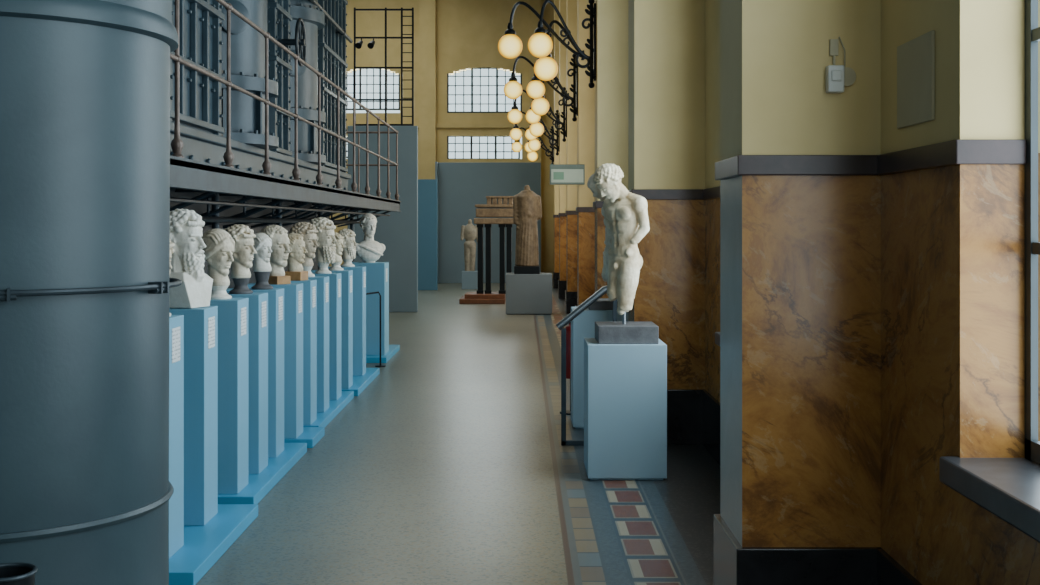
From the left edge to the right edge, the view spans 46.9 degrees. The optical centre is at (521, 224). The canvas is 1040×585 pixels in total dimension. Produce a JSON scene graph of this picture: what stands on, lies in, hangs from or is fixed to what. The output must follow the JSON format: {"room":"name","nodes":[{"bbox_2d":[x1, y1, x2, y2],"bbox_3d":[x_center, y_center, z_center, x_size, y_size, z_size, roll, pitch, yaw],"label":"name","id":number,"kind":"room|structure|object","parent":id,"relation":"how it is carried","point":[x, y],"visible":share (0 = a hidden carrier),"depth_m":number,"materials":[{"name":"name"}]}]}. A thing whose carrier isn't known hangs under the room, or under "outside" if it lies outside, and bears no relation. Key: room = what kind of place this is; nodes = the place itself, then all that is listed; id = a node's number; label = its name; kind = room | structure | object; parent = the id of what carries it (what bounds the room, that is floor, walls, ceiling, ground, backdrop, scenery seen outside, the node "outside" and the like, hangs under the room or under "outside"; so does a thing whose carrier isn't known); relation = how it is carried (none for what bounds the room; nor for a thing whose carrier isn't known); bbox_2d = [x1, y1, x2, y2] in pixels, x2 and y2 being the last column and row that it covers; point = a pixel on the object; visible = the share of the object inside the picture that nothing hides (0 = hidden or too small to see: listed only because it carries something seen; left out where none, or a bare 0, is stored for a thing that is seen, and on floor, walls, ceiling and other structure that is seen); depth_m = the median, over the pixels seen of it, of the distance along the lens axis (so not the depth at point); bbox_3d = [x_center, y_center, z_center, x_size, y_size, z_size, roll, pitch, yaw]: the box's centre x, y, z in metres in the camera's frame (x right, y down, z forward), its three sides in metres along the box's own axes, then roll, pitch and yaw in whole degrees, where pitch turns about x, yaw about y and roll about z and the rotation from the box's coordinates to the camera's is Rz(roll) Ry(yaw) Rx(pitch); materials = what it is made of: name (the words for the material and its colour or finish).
{"room":"sculpture museum gallery","nodes":[
{"label":"sculpture museum gallery","id":0,"kind":"room"},
{"bbox_2d":[169,240,174,316],"bbox_3d":[-1.734,0.229,5.621,0.223,0.403,0.206,0,0,0],"label":"bust","id":1,"kind":"object","parent":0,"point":[172,244],"visible":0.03,"depth_m":5.61,"materials":[{"name":"white stone"}]},
{"bbox_2d":[328,232,344,270],"bbox_3d":[-1.771,0.250,11.357,0.200,0.360,0.159,0,0,0],"label":"bust","id":2,"kind":"object","parent":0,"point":[336,266],"visible":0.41,"depth_m":11.30,"materials":[{"name":"white stone"}]},
{"bbox_2d":[348,126,417,311],"bbox_3d":[-2.560,-0.110,23.000,1.280,3.420,2.000,0,0,0],"label":"wall","id":3,"kind":"structure","parent":0,"point":[398,232],"depth_m":22.00,"materials":[{"name":"paint"}]},
{"bbox_2d":[354,8,413,125],"bbox_3d":[-2.538,-2.905,22.040,1.101,2.171,0.040,0,0,0],"label":"tower","id":4,"kind":"object","parent":3,"relation":"on","point":[402,99],"visible":0.97,"depth_m":22.02,"materials":[{"name":"black metal"}]},
{"bbox_2d":[355,39,362,48],"bbox_3d":[-2.970,-3.309,21.885,0.124,0.212,0.229,0,0,0],"label":"track spotlight","id":5,"kind":"object","parent":4,"relation":"attached to","point":[358,45],"visible":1,"depth_m":21.81,"materials":[{"name":"black metal"}]},
{"bbox_2d":[367,39,374,48],"bbox_3d":[-2.749,-3.309,21.885,0.124,0.212,0.229,0,0,0],"label":"track spotlight","id":6,"kind":"object","parent":4,"relation":"attached to","point":[371,44],"visible":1,"depth_m":21.81,"materials":[{"name":"black metal"}]},
{"bbox_2d":[418,179,437,289],"bbox_3d":[-2.840,0.240,29.500,1.520,2.720,0.200,0,0,0],"label":"wall","id":7,"kind":"structure","parent":0,"point":[427,188],"depth_m":29.40,"materials":[{"name":"blue paint"}]},
{"bbox_2d":[330,0,553,277],"bbox_3d":[-3.680,-2.900,36.075,10.640,9.000,0.650,0,0,0],"label":"wall","id":8,"kind":"structure","parent":0,"point":[451,36],"depth_m":36.00,"materials":[{"name":"yellow paint"}]},
{"bbox_2d":[346,69,399,109],"bbox_3d":[-4.560,-4.095,36.080,1.800,1.290,0.060,0,0,0],"label":"window","id":9,"kind":"structure","parent":8,"relation":"in","point":[347,75],"depth_m":36.06,"materials":[{"name":"glass"}]},
{"bbox_2d":[447,136,519,158],"bbox_3d":[-1.155,-2.325,36.080,2.190,0.750,0.060,0,0,0],"label":"window","id":10,"kind":"structure","parent":8,"relation":"in","point":[448,143],"depth_m":36.06,"materials":[{"name":"glass"}]},
{"bbox_2d":[447,67,521,112],"bbox_3d":[-1.125,-4.050,36.080,2.250,1.380,0.060,0,0,0],"label":"window","id":11,"kind":"structure","parent":8,"relation":"in","point":[480,68],"depth_m":36.06,"materials":[{"name":"glass"}]},
{"bbox_2d":[196,278,719,584],"bbox_3d":[-3.650,1.700,16.350,11.300,0.200,41.300,0,0,0],"label":"floor","id":12,"kind":"structure","parent":0,"point":[451,466],"depth_m":7.15,"materials":[{"name":"stone"}]},
{"bbox_2d":[0,562,37,584],"bbox_3d":[-1.360,1.254,3.160,0.158,0.691,0.158,0,0,0],"label":"waste bin","id":13,"kind":"object","parent":12,"relation":"on","point":[15,573],"visible":1,"depth_m":3.21,"materials":[{"name":"black metal"}]},
{"bbox_2d":[0,0,181,584],"bbox_3d":[-1.859,-1.150,4.317,1.224,5.500,1.229,0,0,-20],"label":"storage tank","id":14,"kind":"object","parent":12,"relation":"on","point":[86,490],"visible":1,"depth_m":3.94,"materials":[{"name":"grey metal"}]},
{"bbox_2d":[169,504,257,584],"bbox_3d":[-1.800,1.567,5.950,0.700,0.065,1.300,0,0,0],"label":"display platform","id":15,"kind":"object","parent":12,"relation":"on","point":[203,546],"visible":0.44,"depth_m":5.84,"materials":[{"name":"blue paint"}]},
{"bbox_2d":[169,315,183,558],"bbox_3d":[-1.808,0.983,5.615,0.383,1.105,0.270,0,0,0],"label":"plinth","id":16,"kind":"object","parent":15,"relation":"on","point":[176,322],"visible":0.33,"depth_m":5.63,"materials":[{"name":"blue paint"}]},
{"bbox_2d":[169,306,217,525],"bbox_3d":[-1.808,0.983,6.255,0.383,1.105,0.270,0,0,0],"label":"plinth","id":17,"kind":"object","parent":15,"relation":"on","point":[201,323],"visible":0.51,"depth_m":6.12,"materials":[{"name":"blue paint"}]},
{"bbox_2d":[169,209,212,307],"bbox_3d":[-1.773,0.171,6.256,0.288,0.514,0.269,0,0,18],"label":"bust","id":18,"kind":"object","parent":17,"relation":"on","point":[187,260],"visible":0.77,"depth_m":6.18,"materials":[{"name":"white stone"}]},
{"bbox_2d":[170,0,352,287],"bbox_3d":[-3.736,-1.650,11.250,2.927,6.500,12.100,0,0,0],"label":"engine","id":19,"kind":"object","parent":12,"relation":"on","point":[313,30],"visible":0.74,"depth_m":11.17,"materials":[{"name":"paint"}]},
{"bbox_2d":[218,443,306,503],"bbox_3d":[-1.833,1.567,7.620,0.635,0.065,1.680,0,0,0],"label":"display platform","id":20,"kind":"object","parent":12,"relation":"on","point":[259,485],"visible":0.36,"depth_m":7.32,"materials":[{"name":"blue paint"}]},
{"bbox_2d":[210,298,247,493],"bbox_3d":[-1.808,0.983,6.975,0.383,1.105,0.270,0,0,0],"label":"plinth","id":21,"kind":"object","parent":20,"relation":"on","point":[233,312],"visible":0.52,"depth_m":6.84,"materials":[{"name":"blue paint"}]},
{"bbox_2d":[201,229,234,299],"bbox_3d":[-1.778,0.225,6.976,0.230,0.409,0.198,0,0,0],"label":"bust","id":22,"kind":"object","parent":21,"relation":"on","point":[220,245],"visible":0.81,"depth_m":6.92,"materials":[{"name":"white stone"}]},
{"bbox_2d":[227,292,267,473],"bbox_3d":[-1.808,0.983,7.525,0.383,1.105,0.270,0,0,0],"label":"plinth","id":23,"kind":"object","parent":20,"relation":"on","point":[257,301],"visible":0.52,"depth_m":7.39,"materials":[{"name":"blue paint"}]},
{"bbox_2d":[224,224,256,293],"bbox_3d":[-1.779,0.213,7.530,0.246,0.434,0.207,0,0,0],"label":"bust","id":24,"kind":"object","parent":23,"relation":"on","point":[243,236],"visible":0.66,"depth_m":7.47,"materials":[{"name":"grey stone"}]},
{"bbox_2d":[226,288,283,457],"bbox_3d":[-1.808,0.983,8.045,0.383,1.105,0.270,0,0,0],"label":"plinth","id":25,"kind":"object","parent":20,"relation":"on","point":[275,295],"visible":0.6,"depth_m":7.91,"materials":[{"name":"blue paint"}]},
{"bbox_2d":[251,233,272,289],"bbox_3d":[-1.753,0.241,8.044,0.174,0.378,0.152,0,0,0],"label":"bust","id":26,"kind":"object","parent":25,"relation":"on","point":[262,268],"visible":0.78,"depth_m":8.00,"materials":[{"name":"grey stone"}]},
{"bbox_2d":[170,0,400,268],"bbox_3d":[-2.255,0.108,11.375,0.950,2.984,12.650,0,0,0],"label":"walkway","id":27,"kind":"object","parent":12,"relation":"on","point":[191,181],"visible":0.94,"depth_m":9.19,"materials":[{"name":"metal"}]},
{"bbox_2d":[284,427,324,447],"bbox_3d":[-1.825,1.567,8.860,0.650,0.065,0.520,0,0,0],"label":"display platform","id":28,"kind":"object","parent":12,"relation":"on","point":[311,436],"visible":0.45,"depth_m":8.75,"materials":[{"name":"blue paint"}]},
{"bbox_2d":[248,283,302,438],"bbox_3d":[-1.808,0.983,8.755,0.383,1.105,0.270,0,0,0],"label":"plinth","id":29,"kind":"object","parent":28,"relation":"on","point":[293,292],"visible":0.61,"depth_m":8.62,"materials":[{"name":"blue paint"}]},
{"bbox_2d":[260,225,290,284],"bbox_3d":[-1.807,0.214,8.767,0.264,0.430,0.226,0,0,0],"label":"bust","id":30,"kind":"object","parent":29,"relation":"on","point":[280,249],"visible":0.71,"depth_m":8.69,"materials":[{"name":"white stone"}]},
{"bbox_2d":[303,391,353,426],"bbox_3d":[-1.853,1.567,10.140,0.595,0.065,1.920,0,0,0],"label":"display platform","id":31,"kind":"object","parent":12,"relation":"on","point":[335,406],"visible":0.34,"depth_m":10.04,"materials":[{"name":"blue paint"}]},
{"bbox_2d":[291,280,316,424],"bbox_3d":[-1.808,0.983,9.335,0.383,1.105,0.270,0,0,0],"label":"plinth","id":32,"kind":"object","parent":31,"relation":"on","point":[309,286],"visible":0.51,"depth_m":9.20,"materials":[{"name":"blue paint"}]},
{"bbox_2d":[285,233,307,280],"bbox_3d":[-1.769,0.245,9.335,0.223,0.371,0.169,0,0,6],"label":"bust","id":33,"kind":"object","parent":32,"relation":"on","point":[296,257],"visible":0.72,"depth_m":9.28,"materials":[{"name":"white stone"}]},
{"bbox_2d":[308,276,328,412],"bbox_3d":[-1.808,0.983,9.955,0.383,1.105,0.270,0,0,0],"label":"plinth","id":34,"kind":"object","parent":31,"relation":"on","point":[322,281],"visible":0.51,"depth_m":9.82,"materials":[{"name":"blue paint"}]},
{"bbox_2d":[289,222,317,276],"bbox_3d":[-1.812,0.202,9.965,0.265,0.456,0.240,0,0,0],"label":"bust","id":35,"kind":"object","parent":34,"relation":"on","point":[308,231],"visible":0.66,"depth_m":9.89,"materials":[{"name":"white stone"}]},
{"bbox_2d":[312,273,340,399],"bbox_3d":[-1.808,0.983,10.635,0.383,1.105,0.270,0,0,0],"label":"plinth","id":36,"kind":"object","parent":31,"relation":"on","point":[334,278],"visible":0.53,"depth_m":10.50,"materials":[{"name":"blue paint"}]},
{"bbox_2d":[309,217,336,273],"bbox_3d":[-1.793,0.180,10.642,0.265,0.500,0.276,0,0,-32],"label":"bust","id":37,"kind":"object","parent":36,"relation":"on","point":[325,253],"visible":0.7,"depth_m":10.57,"materials":[{"name":"white stone"}]},
{"bbox_2d":[341,368,379,395],"bbox_3d":[-1.840,1.567,12.050,0.620,0.065,1.700,0,0,0],"label":"display platform","id":38,"kind":"object","parent":12,"relation":"on","point":[360,383],"visible":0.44,"depth_m":11.90,"materials":[{"name":"blue paint"}]},
{"bbox_2d":[311,270,352,388],"bbox_3d":[-1.808,0.983,11.355,0.383,1.105,0.270,0,0,0],"label":"plinth","id":39,"kind":"object","parent":38,"relation":"on","point":[346,275],"visible":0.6,"depth_m":11.22,"materials":[{"name":"blue paint"}]},
{"bbox_2d":[328,266,365,375],"bbox_3d":[-1.808,0.983,12.335,0.383,1.105,0.270,0,0,0],"label":"plinth","id":40,"kind":"object","parent":38,"relation":"on","point":[359,272],"visible":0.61,"depth_m":12.20,"materials":[{"name":"blue paint"}]},
{"bbox_2d":[338,229,356,266],"bbox_3d":[-1.814,0.234,12.338,0.206,0.392,0.198,0,0,-22],"label":"bust","id":41,"kind":"object","parent":40,"relation":"on","point":[349,252],"visible":0.72,"depth_m":12.28,"materials":[{"name":"white stone"}]},
{"bbox_2d":[366,291,385,366],"bbox_3d":[-1.774,1.175,13.444,0.537,0.850,0.118,0,0,-34],"label":"rail","id":42,"kind":"object","parent":12,"relation":"on","point":[380,365],"visible":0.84,"depth_m":13.55,"materials":[{"name":"black metal"}]},
{"bbox_2d":[366,345,399,362],"bbox_3d":[-1.860,1.567,14.650,0.580,0.065,1.500,0,0,0],"label":"display platform","id":43,"kind":"object","parent":12,"relation":"on","point":[393,349],"visible":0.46,"depth_m":14.11,"materials":[{"name":"blue paint"}]},
{"bbox_2d":[352,262,388,354],"bbox_3d":[-1.839,0.993,14.375,0.443,1.085,0.450,0,0,0],"label":"plinth","id":44,"kind":"object","parent":43,"relation":"on","point":[377,273],"visible":0.64,"depth_m":14.15,"materials":[{"name":"blue paint"}]},
{"bbox_2d":[356,213,384,262],"bbox_3d":[-1.830,0.155,14.376,0.365,0.590,0.278,0,0,0],"label":"bust","id":45,"kind":"object","parent":44,"relation":"on","point":[369,250],"visible":0.96,"depth_m":14.31,"materials":[{"name":"white stone"}]},
{"bbox_2d":[461,219,477,288],"bbox_3d":[-1.299,0.726,30.000,0.474,1.748,0.400,0,0,0],"label":"marble statue","id":46,"kind":"object","parent":12,"relation":"on","point":[469,232],"visible":0.96,"depth_m":29.92,"materials":[{"name":"beige stone"}]},
{"bbox_2d":[459,196,513,303],"bbox_3d":[-0.707,0.505,24.850,1.128,2.190,1.100,0,0,0],"label":"stand","id":47,"kind":"object","parent":12,"relation":"on","point":[504,208],"visible":0.9,"depth_m":24.58,"materials":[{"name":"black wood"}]},
{"bbox_2d":[506,273,551,314],"bbox_3d":[0.125,1.240,21.750,0.830,0.720,0.700,0,0,0],"label":"plinth","id":48,"kind":"object","parent":12,"relation":"on","point":[526,294],"visible":0.99,"depth_m":21.40,"materials":[{"name":"grey paint"}]},
{"bbox_2d":[513,185,541,273],"bbox_3d":[0.099,0.077,21.750,0.531,1.605,0.460,0,0,0],"label":"statue","id":49,"kind":"object","parent":48,"relation":"on","point":[527,210],"visible":1,"depth_m":21.58,"materials":[{"name":"brown stone"}]},
{"bbox_2d":[560,322,570,414],"bbox_3d":[0.420,1.192,10.200,0.200,0.815,0.200,0,0,0],"label":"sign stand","id":50,"kind":"object","parent":12,"relation":"on","point":[568,328],"visible":0.26,"depth_m":10.14,"materials":[{"name":"black metal"}]},
{"bbox_2d":[556,285,616,445],"bbox_3d":[0.476,1.008,8.720,0.464,1.185,0.050,0,0,0],"label":"lectern","id":51,"kind":"object","parent":12,"relation":"on","point":[603,290],"visible":0.52,"depth_m":8.70,"materials":[{"name":"metal"}]},
{"bbox_2d":[571,307,627,428],"bbox_3d":[0.675,1.135,9.625,0.550,0.930,0.450,0,0,0],"label":"plinth","id":52,"kind":"object","parent":12,"relation":"on","point":[583,325],"visible":0.38,"depth_m":9.40,"materials":[{"name":"grey paint"}]},
{"bbox_2d":[588,299,617,309],"bbox_3d":[0.720,0.635,9.625,0.380,0.070,0.350,0,0,0],"label":"stone socle","id":53,"kind":"object","parent":52,"relation":"on","point":[600,304],"visible":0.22,"depth_m":9.45,"materials":[{"name":"black stone"}]},
{"bbox_2d":[587,174,611,284],"bbox_3d":[0.727,0.088,9.597,0.321,1.025,0.343,0,0,-42],"label":"marble statue","id":54,"kind":"object","parent":53,"relation":"on","point":[596,191],"visible":0.27,"depth_m":9.58,"materials":[{"name":"stone"}]},
{"bbox_2d":[584,338,666,479],"bbox_3d":[0.659,1.175,7.745,0.494,0.850,0.490,0,0,0],"label":"plinth","id":55,"kind":"object","parent":12,"relation":"on","point":[625,385],"visible":0.93,"depth_m":7.50,"materials":[{"name":"grey paint"}]},
{"bbox_2d":[595,321,658,343],"bbox_3d":[0.670,0.694,7.740,0.380,0.113,0.380,0,0,0],"label":"stone socle","id":56,"kind":"object","parent":55,"relation":"on","point":[606,332],"visible":0.98,"depth_m":7.55,"materials":[{"name":"grey stone"}]},
{"bbox_2d":[593,163,649,323],"bbox_3d":[0.634,0.122,7.749,0.355,1.030,0.325,0,0,0],"label":"marble statue","id":57,"kind":"object","parent":56,"relation":"on","point":[625,211],"visible":1,"depth_m":7.65,"materials":[{"name":"stone"}]},
{"bbox_2d":[435,162,540,282],"bbox_3d":[-0.920,-0.060,32.900,2.880,3.320,0.600,0,0,0],"label":"wall","id":58,"kind":"structure","parent":0,"point":[461,185],"depth_m":33.00,"materials":[{"name":"paint"}]},
{"bbox_2d":[554,0,1039,584],"bbox_3d":[1.230,-2.900,16.100,0.820,9.000,40.800,0,0,0],"label":"wall","id":59,"kind":"structure","parent":0,"point":[871,328],"depth_m":4.47,"materials":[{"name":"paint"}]},
{"bbox_2d":[511,140,537,161],"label":"wall lamp","id":60,"kind":"object","parent":59,"relation":"attached to","point":[516,146],"depth_m":30.39,"materials":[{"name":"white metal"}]},
{"bbox_2d":[507,99,543,136],"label":"wall lamp","id":61,"kind":"object","parent":59,"relation":"attached to","point":[536,127],"depth_m":21.80,"materials":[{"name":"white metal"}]},
{"bbox_2d":[510,124,540,150],"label":"wall lamp","id":62,"kind":"object","parent":59,"relation":"attached to","point":[534,144],"depth_m":26.10,"materials":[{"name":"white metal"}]},
{"bbox_2d":[504,54,577,121],"bbox_3d":[0.272,-2.015,17.604,1.007,1.000,0.635,0,0,-27],"label":"wall lamp","id":63,"kind":"object","parent":59,"relation":"attached to","point":[535,89],"visible":0.84,"depth_m":17.56,"materials":[{"name":"white glass"}]},
{"bbox_2d":[538,136,553,163],"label":"wall lamp","id":64,"kind":"object","parent":59,"relation":"attached to","point":[551,152],"depth_m":30.44,"materials":[{"name":"black metal"}]},
{"bbox_2d":[498,0,595,87],"bbox_3d":[0.272,-2.015,13.314,1.007,1.000,0.635,0,0,-27],"label":"wall lamp","id":65,"kind":"object","parent":59,"relation":"attached to","point":[540,44],"visible":1,"depth_m":13.26,"materials":[{"name":"white glass"}]},
{"bbox_2d":[540,118,559,154],"label":"bracket","id":66,"kind":"object","parent":59,"relation":"attached to","point":[557,141],"depth_m":26.14,"materials":[{"name":"black metal"}]},
{"bbox_2d":[549,126,553,135],"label":"wall lamp","id":67,"kind":"object","parent":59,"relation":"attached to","point":[552,127],"depth_m":30.44,"materials":[{"name":"black metal"}]},
{"bbox_2d":[546,87,566,141],"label":"wall lamp","id":68,"kind":"object","parent":59,"relation":"attached to","point":[564,133],"depth_m":21.86,"materials":[{"name":"black metal"}]},
{"bbox_2d":[555,110,559,118],"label":"wall lamp","id":69,"kind":"object","parent":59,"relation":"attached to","point":[557,114],"depth_m":26.14,"materials":[{"name":"black metal"}]},
{"bbox_2d":[550,164,584,184],"bbox_3d":[0.650,-0.725,17.235,0.500,0.290,0.090,0,0,0],"label":"sign box","id":70,"kind":"object","parent":59,"relation":"attached to","point":[560,174],"visible":1,"depth_m":17.19,"materials":[{"name":"plastic"}]},
{"bbox_2d":[553,272,921,584],"bbox_3d":[1.075,1.400,15.182,0.561,0.400,38.635,0,0,0],"label":"baseboard","id":71,"kind":"structure","parent":59,"relation":"attached to","point":[693,415],"depth_m":4.44,"materials":[{"name":"black stone"}]},
{"bbox_2d":[553,139,1026,217],"bbox_3d":[1.167,-0.223,15.185,0.733,0.075,38.630,0,0,0],"label":"trim","id":72,"kind":"structure","parent":59,"relation":"attached to","point":[959,151],"depth_m":4.45,"materials":[{"name":"grey stone"}]},
{"bbox_2d":[826,36,855,92],"bbox_3d":[1.185,-0.596,4.442,0.110,0.212,0.055,0,0,0],"label":"wall sensor","id":73,"kind":"object","parent":59,"relation":"attached to","point":[838,77],"visible":1,"depth_m":4.44,"materials":[{"name":"white plastic"}]},
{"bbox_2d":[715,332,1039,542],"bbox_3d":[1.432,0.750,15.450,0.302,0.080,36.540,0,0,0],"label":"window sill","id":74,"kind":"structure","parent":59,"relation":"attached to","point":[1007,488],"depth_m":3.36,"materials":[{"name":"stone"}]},
{"bbox_2d":[897,30,934,128],"bbox_3d":[1.330,-0.485,4.060,0.012,0.290,0.360,0,0,0],"label":"access panel","id":75,"kind":"object","parent":59,"relation":"attached to","point":[915,57],"visible":1,"depth_m":4.03,"materials":[{"name":"beige paint"}]},
{"bbox_2d":[1025,0,1039,464],"bbox_3d":[1.544,-1.245,2.580,0.022,3.910,2.160,0,0,0],"label":"window","id":76,"kind":"structure","parent":59,"relation":"in","point":[1032,31],"depth_m":3.62,"materials":[{"name":"paint"}]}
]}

